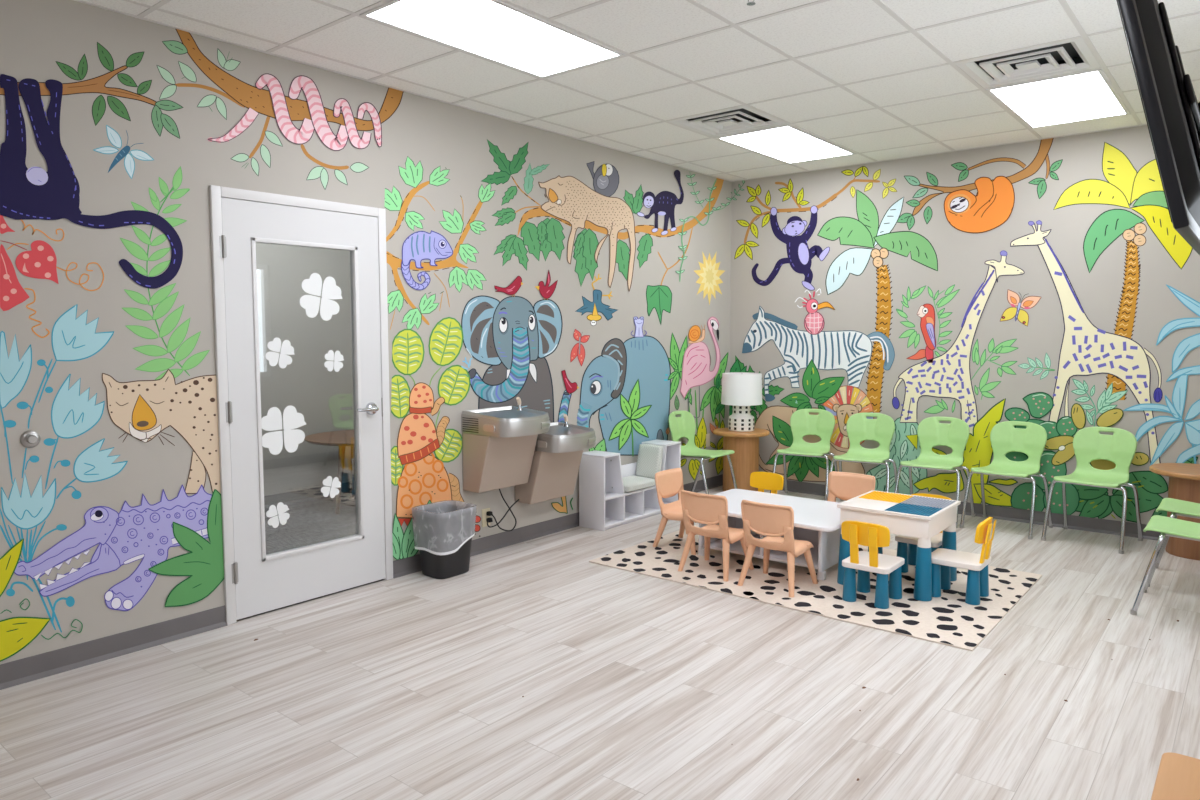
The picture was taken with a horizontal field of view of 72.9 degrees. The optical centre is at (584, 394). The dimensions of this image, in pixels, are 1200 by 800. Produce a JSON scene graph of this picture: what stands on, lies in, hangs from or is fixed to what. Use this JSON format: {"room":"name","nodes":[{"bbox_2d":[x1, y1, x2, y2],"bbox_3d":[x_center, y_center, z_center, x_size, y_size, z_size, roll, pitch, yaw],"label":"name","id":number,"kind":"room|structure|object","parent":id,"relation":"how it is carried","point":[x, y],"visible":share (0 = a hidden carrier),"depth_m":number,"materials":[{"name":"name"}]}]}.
{"room":"pediatric waiting room","nodes":[
{"label":"pediatric waiting room","id":0,"kind":"room"},
{"bbox_2d":[256,243,355,495],"bbox_3d":[-2.708,-0.493,6.834,0.120,2.890,5.840,4,6,40],"label":"wall","id":1,"kind":"structure","parent":0,"point":[325,398],"depth_m":7.08,"materials":[{"name":"paint"}]},
{"bbox_2d":[264,481,355,507],"bbox_3d":[-2.649,0.901,6.895,0.022,0.100,5.600,4,6,40],"label":"baseboard","id":2,"kind":"structure","parent":1,"relation":"attached to","point":[312,493],"depth_m":7.09,"materials":[{"name":"grey plastic"}]},
{"bbox_2d":[0,0,731,663],"bbox_3d":[-1.344,-0.329,4.649,0.127,2.890,8.640,4,6,40],"label":"wall","id":3,"kind":"structure","parent":0,"point":[589,283],"depth_m":4.00,"materials":[{"name":"paint"}]},
{"bbox_2d":[20,431,39,447],"bbox_3d":[-2.319,0.188,3.407,0.036,0.072,0.072,4,6,40],"label":"door stop","id":4,"kind":"object","parent":3,"relation":"attached to","point":[29,439],"visible":1,"depth_m":3.40,"materials":[{"name":"silver metal"}]},
{"bbox_2d":[0,539,82,661],"bbox_3d":[-2.339,0.856,3.453,0.001,0.509,0.355,4,6,40],"label":"plant","id":5,"kind":"object","parent":3,"relation":"on","point":[41,580],"depth_m":3.47,"materials":[{"name":"yellow paint"}]},
{"bbox_2d":[148,489,223,606],"bbox_3d":[-1.927,0.749,3.936,0.001,0.550,0.361,4,6,40],"label":"plant","id":6,"kind":"object","parent":3,"relation":"on","point":[186,558],"depth_m":3.93,"materials":[{"name":"green paint"}]},
{"bbox_2d":[209,185,392,624],"bbox_3d":[-1.506,0.042,4.427,0.218,2.185,1.019,4,6,40],"label":"door","id":7,"kind":"structure","parent":3,"relation":"in","point":[255,582],"depth_m":4.31,"materials":[{"name":"white paint"}]},
{"bbox_2d":[0,474,722,689],"bbox_3d":[-1.289,1.065,4.712,0.022,0.100,8.400,4,6,40],"label":"baseboard","id":8,"kind":"structure","parent":3,"relation":"attached to","point":[17,672],"depth_m":3.86,"materials":[{"name":"grey plastic"}]},
{"bbox_2d":[392,500,431,559],"bbox_3d":[-1.068,0.829,4.964,0.001,0.329,0.353,4,6,40],"label":"plant","id":9,"kind":"object","parent":3,"relation":"on","point":[403,535],"depth_m":4.94,"materials":[{"name":"green paint"}]},
{"bbox_2d":[473,515,480,536],"bbox_3d":[-0.714,0.864,5.389,0.001,0.173,0.077,4,6,40],"label":"power outlet","id":10,"kind":"object","parent":3,"relation":"on","point":[477,518],"depth_m":5.40,"materials":[{"name":"red paint"}]},
{"bbox_2d":[482,508,489,526],"bbox_3d":[-0.660,0.824,5.455,0.008,0.120,0.072,4,6,40],"label":"power outlet","id":11,"kind":"object","parent":3,"relation":"attached to","point":[484,515],"visible":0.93,"depth_m":5.44,"materials":[{"name":"beige plastic"}]},
{"bbox_2d":[461,397,549,530],"bbox_3d":[-0.482,0.490,5.304,0.438,0.932,0.469,4,6,40],"label":"fountain","id":12,"kind":"object","parent":3,"relation":"attached to","point":[499,443],"visible":0.99,"depth_m":5.23,"materials":[{"name":"grey metal"}]},
{"bbox_2d":[462,417,477,432],"bbox_3d":[-0.729,0.194,5.191,0.147,0.090,0.003,4,6,40],"label":"grille","id":13,"kind":"object","parent":12,"relation":"attached to","point":[469,424],"depth_m":5.19,"materials":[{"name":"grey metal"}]},
{"bbox_2d":[462,406,548,421],"bbox_3d":[-0.481,0.140,5.281,0.430,0.083,0.454,4,6,40],"label":"basin","id":14,"kind":"object","parent":12,"relation":"in","point":[507,413],"depth_m":5.30,"materials":[{"name":"grey metal"}]},
{"bbox_2d":[486,414,595,527],"bbox_3d":[-0.277,0.512,5.551,0.438,0.710,0.780,4,6,40],"label":"fountain","id":15,"kind":"object","parent":3,"relation":"attached to","point":[558,452],"visible":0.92,"depth_m":5.60,"materials":[{"name":"grey metal"}]},
{"bbox_2d":[538,422,593,437],"bbox_3d":[-0.175,0.263,5.654,0.430,0.083,0.454,4,6,40],"label":"basin","id":16,"kind":"object","parent":15,"relation":"in","point":[556,429],"depth_m":5.74,"materials":[{"name":"grey metal"}]},
{"bbox_2d":[551,496,572,513],"bbox_3d":[-0.165,0.814,6.045,0.001,0.166,0.248,4,6,40],"label":"plant","id":17,"kind":"object","parent":3,"relation":"on","point":[561,505],"depth_m":6.05,"materials":[{"name":"brown paint"}]},
{"bbox_2d":[589,379,651,455],"bbox_3d":[0.303,0.311,6.564,0.001,0.864,0.840,4,6,40],"label":"plant","id":18,"kind":"object","parent":3,"relation":"on","point":[620,410],"depth_m":6.54,"materials":[{"name":"green paint"}]},
{"bbox_2d":[666,417,724,479],"bbox_3d":[1.056,0.496,7.478,0.001,0.596,1.090,4,6,40],"label":"plant","id":19,"kind":"object","parent":3,"relation":"on","point":[713,467],"depth_m":7.55,"materials":[{"name":"yellow paint"}]},
{"bbox_2d":[668,333,727,428],"bbox_3d":[1.061,-0.105,7.442,0.001,0.934,1.066,4,6,40],"label":"plant","id":20,"kind":"object","parent":3,"relation":"on","point":[697,362],"depth_m":7.42,"materials":[{"name":"green paint"}]},
{"bbox_2d":[706,433,709,446],"bbox_3d":[1.153,0.426,7.588,0.008,0.120,0.072,4,6,40],"label":"power outlet","id":21,"kind":"object","parent":3,"relation":"attached to","point":[707,435],"visible":1,"depth_m":7.58,"materials":[{"name":"beige plastic"}]},
{"bbox_2d":[0,485,1199,799],"bbox_3d":[-0.608,1.207,4.149,6.700,0.100,8.400,4,6,40],"label":"floor","id":22,"kind":"structure","parent":0,"point":[633,686],"depth_m":3.30,"materials":[{"name":"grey wood"}]},
{"bbox_2d":[304,430,354,513],"bbox_3d":[-1.859,0.648,6.916,0.980,0.602,0.980,4,6,40],"label":"round table","id":23,"kind":"object","parent":22,"relation":"on","point":[342,438],"visible":0.34,"depth_m":6.64,"materials":[{"name":"brown wood"}]},
{"bbox_2d":[413,501,475,578],"bbox_3d":[-0.852,0.891,4.969,0.282,0.404,0.326,4,6,40],"label":"waste bin","id":24,"kind":"object","parent":22,"relation":"on","point":[457,563],"visible":0.99,"depth_m":4.87,"materials":[{"name":"black plastic"}]},
{"bbox_2d":[412,500,475,554],"bbox_3d":[-0.852,0.873,4.968,0.297,0.381,0.341,4,6,40],"label":"liner","id":25,"kind":"object","parent":24,"relation":"in","point":[460,506],"visible":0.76,"depth_m":4.88,"materials":[{"name":"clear plastic"}]},
{"bbox_2d":[579,439,680,530],"bbox_3d":[0.380,0.696,6.457,0.242,0.560,1.020,4,6,40],"label":"storage shelf","id":26,"kind":"object","parent":22,"relation":"on","point":[604,504],"visible":0.69,"depth_m":6.20,"materials":[{"name":"white laminate"}]},
{"bbox_2d":[623,475,655,491],"bbox_3d":[0.366,0.701,6.414,0.252,0.072,0.400,3,6,39],"label":"seat cushion","id":27,"kind":"object","parent":26,"relation":"on","point":[631,483],"visible":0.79,"depth_m":6.35,"materials":[{"name":"fabric"}]},
{"bbox_2d":[636,444,662,478],"bbox_3d":[0.527,0.545,6.604,0.225,0.284,0.091,3,6,40],"label":"cushion","id":28,"kind":"object","parent":26,"relation":"on","point":[649,460],"visible":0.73,"depth_m":6.58,"materials":[{"name":"fabric"}]},
{"bbox_2d":[669,410,737,493],"bbox_3d":[0.999,0.543,6.974,0.508,0.781,0.500,4,6,40],"label":"chair","id":29,"kind":"object","parent":22,"relation":"on","point":[684,425],"visible":0.89,"depth_m":7.04,"materials":[{"name":"green plastic"}]},
{"bbox_2d":[713,428,769,490],"bbox_3d":[1.442,0.611,7.485,0.510,0.565,0.510,4,6,40],"label":"table","id":30,"kind":"object","parent":22,"relation":"on","point":[745,445],"visible":0.76,"depth_m":7.34,"materials":[{"name":"brown wood"}]},
{"bbox_2d":[721,372,761,431],"bbox_3d":[1.440,0.065,7.443,0.372,0.530,0.372,4,6,40],"label":"table lamp","id":31,"kind":"object","parent":30,"relation":"on","point":[741,390],"visible":1,"depth_m":7.32,"materials":[{"name":"white ceramic"}]},
{"bbox_2d":[770,409,837,500],"bbox_3d":[1.930,0.532,7.079,0.500,0.781,0.508,2,5,30],"label":"chair","id":32,"kind":"object","parent":22,"relation":"on","point":[802,424],"visible":0.94,"depth_m":7.20,"materials":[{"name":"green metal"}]},
{"bbox_2d":[589,524,1041,650],"bbox_3d":[1.389,1.077,5.045,2.296,0.009,1.506,4,6,40],"label":"rug","id":33,"kind":"object","parent":22,"relation":"on","point":[947,619],"visible":0.69,"depth_m":4.59,"materials":[{"name":"beige fabric"}]},
{"bbox_2d":[653,468,696,554],"bbox_3d":[0.696,0.782,5.552,0.358,0.503,0.349,4,6,40],"label":"chair","id":34,"kind":"object","parent":33,"relation":"on","point":[669,482],"visible":0.69,"depth_m":5.58,"materials":[{"name":"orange plastic"}]},
{"bbox_2d":[678,490,753,581],"bbox_3d":[0.803,0.827,4.971,0.349,0.503,0.358,4,6,40],"label":"chair","id":35,"kind":"object","parent":33,"relation":"on","point":[711,510],"visible":0.96,"depth_m":4.86,"materials":[{"name":"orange plastic"}]},
{"bbox_2d":[750,472,783,493],"bbox_3d":[1.241,0.791,5.778,0.260,0.448,0.315,4,6,40],"label":"chair","id":36,"kind":"object","parent":33,"relation":"on","point":[773,482],"visible":0.29,"depth_m":5.85,"materials":[{"name":"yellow plastic"}]},
{"bbox_2d":[698,489,840,579],"bbox_3d":[1.238,0.886,5.237,1.030,0.342,0.715,4,6,40],"label":"table","id":37,"kind":"object","parent":33,"relation":"on","point":[817,522],"visible":0.52,"depth_m":5.12,"materials":[{"name":"white plastic"}]},
{"bbox_2d":[738,500,817,596],"bbox_3d":[1.115,0.848,4.683,0.349,0.503,0.358,4,6,40],"label":"chair","id":38,"kind":"object","parent":33,"relation":"on","point":[772,521],"visible":1,"depth_m":4.58,"materials":[{"name":"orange plastic"}]},
{"bbox_2d":[828,471,875,501],"bbox_3d":[1.710,0.792,5.388,0.349,0.503,0.358,4,6,40],"label":"chair","id":39,"kind":"object","parent":33,"relation":"on","point":[846,486],"visible":0.35,"depth_m":5.50,"materials":[{"name":"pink plastic"}]},
{"bbox_2d":[841,521,904,608],"bbox_3d":[1.567,0.894,4.423,0.260,0.448,0.315,4,6,40],"label":"chair","id":40,"kind":"object","parent":33,"relation":"on","point":[857,533],"visible":1,"depth_m":4.34,"materials":[{"name":"white plastic"}]},
{"bbox_2d":[837,490,960,600],"bbox_3d":[1.832,0.859,4.744,0.528,0.467,0.554,4,6,40],"label":"table","id":41,"kind":"object","parent":33,"relation":"on","point":[922,518],"visible":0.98,"depth_m":4.58,"materials":[{"name":"white plastic"}]},
{"bbox_2d":[895,493,951,572],"bbox_3d":[2.077,0.850,4.973,0.260,0.448,0.315,4,6,40],"label":"chair","id":42,"kind":"object","parent":33,"relation":"on","point":[906,546],"visible":0.25,"depth_m":4.93,"materials":[{"name":"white plastic"}]},
{"bbox_2d":[931,517,996,604],"bbox_3d":[2.079,0.888,4.479,0.315,0.448,0.260,4,6,40],"label":"chair","id":43,"kind":"object","parent":33,"relation":"on","point":[942,559],"visible":0.94,"depth_m":4.42,"materials":[{"name":"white plastic"}]},
{"bbox_2d":[826,412,898,500],"bbox_3d":[2.313,0.559,6.719,0.500,0.781,0.508,3,5,32],"label":"chair","id":44,"kind":"object","parent":22,"relation":"on","point":[859,428],"visible":0.98,"depth_m":6.83,"materials":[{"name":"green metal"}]},
{"bbox_2d":[894,416,974,527],"bbox_3d":[2.752,0.583,6.389,0.500,0.781,0.508,4,6,40],"label":"chair","id":45,"kind":"object","parent":22,"relation":"on","point":[931,433],"visible":0.97,"depth_m":6.47,"materials":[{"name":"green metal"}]},
{"bbox_2d":[959,421,1052,538],"bbox_3d":[3.160,0.607,6.060,0.508,0.781,0.500,-5,6,-45],"label":"chair","id":46,"kind":"object","parent":22,"relation":"on","point":[1031,441],"visible":0.99,"depth_m":6.12,"materials":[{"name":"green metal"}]},
{"bbox_2d":[1041,427,1142,553],"bbox_3d":[3.562,0.635,5.678,0.508,0.781,0.500,-4,6,-43],"label":"chair","id":47,"kind":"object","parent":22,"relation":"on","point":[1089,445],"visible":1,"depth_m":5.73,"materials":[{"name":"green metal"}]},
{"bbox_2d":[1130,515,1199,614],"bbox_3d":[3.186,0.749,4.216,0.508,0.781,0.500,4,6,40],"label":"chair","id":48,"kind":"object","parent":22,"relation":"on","point":[1168,526],"visible":1,"depth_m":4.21,"materials":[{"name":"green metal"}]},
{"bbox_2d":[1149,463,1199,559],"bbox_3d":[4.021,0.770,5.322,0.550,0.565,0.550,4,6,40],"label":"table","id":49,"kind":"object","parent":22,"relation":"on","point":[1184,478],"visible":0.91,"depth_m":5.26,"materials":[{"name":"brown wood"}]},
{"bbox_2d":[1149,498,1199,586],"bbox_3d":[3.578,0.712,4.681,0.508,0.781,0.500,4,6,40],"label":"chair","id":50,"kind":"object","parent":22,"relation":"on","point":[1177,507],"visible":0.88,"depth_m":4.75,"materials":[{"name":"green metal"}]},
{"bbox_2d":[1151,752,1199,799],"bbox_3d":[1.166,1.113,1.391,0.392,0.500,1.025,4,6,40],"label":"wooden table","id":51,"kind":"object","parent":22,"relation":"on","point":[1178,775],"visible":1,"depth_m":1.76,"materials":[{"name":"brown wood"}]},
{"bbox_2d":[73,0,1199,181],"bbox_3d":[0.321,-1.715,3.134,4.250,0.104,8.400,4,6,40],"label":"ceiling","id":52,"kind":"structure","parent":0,"point":[875,80],"depth_m":4.27,"materials":[{"name":"tile"}]},
{"bbox_2d":[359,0,625,78],"bbox_3d":[-0.397,-1.719,3.897,0.586,0.008,1.196,4,6,40],"label":"recessed light","id":53,"kind":"object","parent":52,"relation":"in","point":[496,31],"visible":1,"depth_m":3.85,"materials":[{"name":"white paint"}]},
{"bbox_2d":[668,106,785,136],"bbox_3d":[0.976,-1.887,5.523,0.584,0.090,0.584,4,6,40],"label":"ceiling vent","id":54,"kind":"object","parent":52,"relation":"in","point":[744,118],"visible":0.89,"depth_m":5.57,"materials":[{"name":"white metal"}]},
{"bbox_2d":[747,0,754,5],"bbox_3d":[0.695,-1.658,3.386,0.072,0.058,0.072,4,6,40],"label":"sprinkler","id":55,"kind":"object","parent":52,"relation":"attached to","point":[753,2],"visible":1,"depth_m":3.38,"materials":[{"name":"white paint"}]},
{"bbox_2d":[715,125,855,163],"bbox_3d":[1.565,-1.904,6.224,0.586,0.008,1.196,4,6,40],"label":"recessed light","id":56,"kind":"object","parent":52,"relation":"in","point":[788,144],"visible":1,"depth_m":6.17,"materials":[{"name":"white paint"}]},
{"bbox_2d":[955,38,1100,87],"bbox_3d":[2.377,-1.801,4.349,0.584,0.090,0.584,4,6,40],"label":"ceiling vent","id":57,"kind":"object","parent":52,"relation":"in","point":[1069,56],"visible":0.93,"depth_m":4.39,"materials":[{"name":"white metal"}]},
{"bbox_2d":[985,69,1130,128],"bbox_3d":[2.966,-1.817,5.050,0.586,0.008,1.196,4,6,40],"label":"recessed light","id":58,"kind":"object","parent":52,"relation":"in","point":[1087,95],"visible":1,"depth_m":4.99,"materials":[{"name":"white paint"}]},
{"bbox_2d":[729,125,1199,523],"bbox_3d":[3.064,-0.484,6.496,4.250,2.890,0.127,4,6,40],"label":"wall","id":59,"kind":"structure","parent":0,"point":[1052,284],"depth_m":6.37,"materials":[{"name":"paint"}]},
{"bbox_2d":[729,355,783,421],"bbox_3d":[1.624,-0.006,7.672,0.579,0.727,0.001,4,6,40],"label":"plant","id":60,"kind":"object","parent":59,"relation":"on","point":[771,367],"depth_m":7.60,"materials":[{"name":"green paint"}]},
{"bbox_2d":[766,359,844,481],"bbox_3d":[1.992,0.237,7.376,0.752,1.123,0.001,4,6,40],"label":"plant","id":61,"kind":"object","parent":59,"relation":"on","point":[792,385],"depth_m":7.39,"materials":[{"name":"green paint"}]},
{"bbox_2d":[906,398,1017,506],"bbox_3d":[3.055,0.438,6.496,0.966,0.851,0.001,4,6,40],"label":"plant","id":62,"kind":"object","parent":59,"relation":"on","point":[981,415],"depth_m":6.48,"materials":[{"name":"yellow paint"}]},
{"bbox_2d":[783,480,1160,539],"bbox_3d":[3.025,0.911,6.552,4.250,0.100,0.022,4,6,40],"label":"baseboard","id":63,"kind":"structure","parent":59,"relation":"attached to","point":[1090,524],"depth_m":6.18,"materials":[{"name":"grey plastic"}]},
{"bbox_2d":[924,338,1054,413],"bbox_3d":[3.154,-0.135,6.373,0.941,0.623,0.001,4,6,40],"label":"plant","id":64,"kind":"object","parent":59,"relation":"on","point":[962,375],"depth_m":6.36,"materials":[{"name":"green paint"}]},
{"bbox_2d":[1071,379,1127,426],"bbox_3d":[3.732,0.074,5.900,0.354,0.371,0.001,4,6,40],"label":"plant","id":65,"kind":"object","parent":59,"relation":"on","point":[1094,402],"depth_m":5.90,"materials":[{"name":"green paint"}]},
{"bbox_2d":[1073,457,1197,522],"bbox_3d":[3.875,0.658,5.824,0.820,0.510,0.001,4,6,40],"label":"plant","id":66,"kind":"object","parent":59,"relation":"on","point":[1088,501],"depth_m":5.80,"materials":[{"name":"green paint"}]},
{"bbox_2d":[1123,284,1199,465],"bbox_3d":[4.033,-0.117,5.625,0.496,1.285,0.001,4,6,40],"label":"plant","id":67,"kind":"object","parent":59,"relation":"on","point":[1161,322],"depth_m":5.64,"materials":[{"name":"blue paint"}]},
{"bbox_3d":[1.998,-0.123,1.846,0.120,2.890,8.640,4,6,40],"label":"wall","id":68,"kind":"structure","parent":0,"visible":0},
{"bbox_2d":[1116,0,1199,254],"bbox_3d":[1.412,-0.576,1.630,0.542,0.552,0.970,4,6,40],"label":"television","id":69,"kind":"object","parent":68,"relation":"attached to","point":[1171,107],"visible":1,"depth_m":1.41,"materials":[{"name":"black plastic"}]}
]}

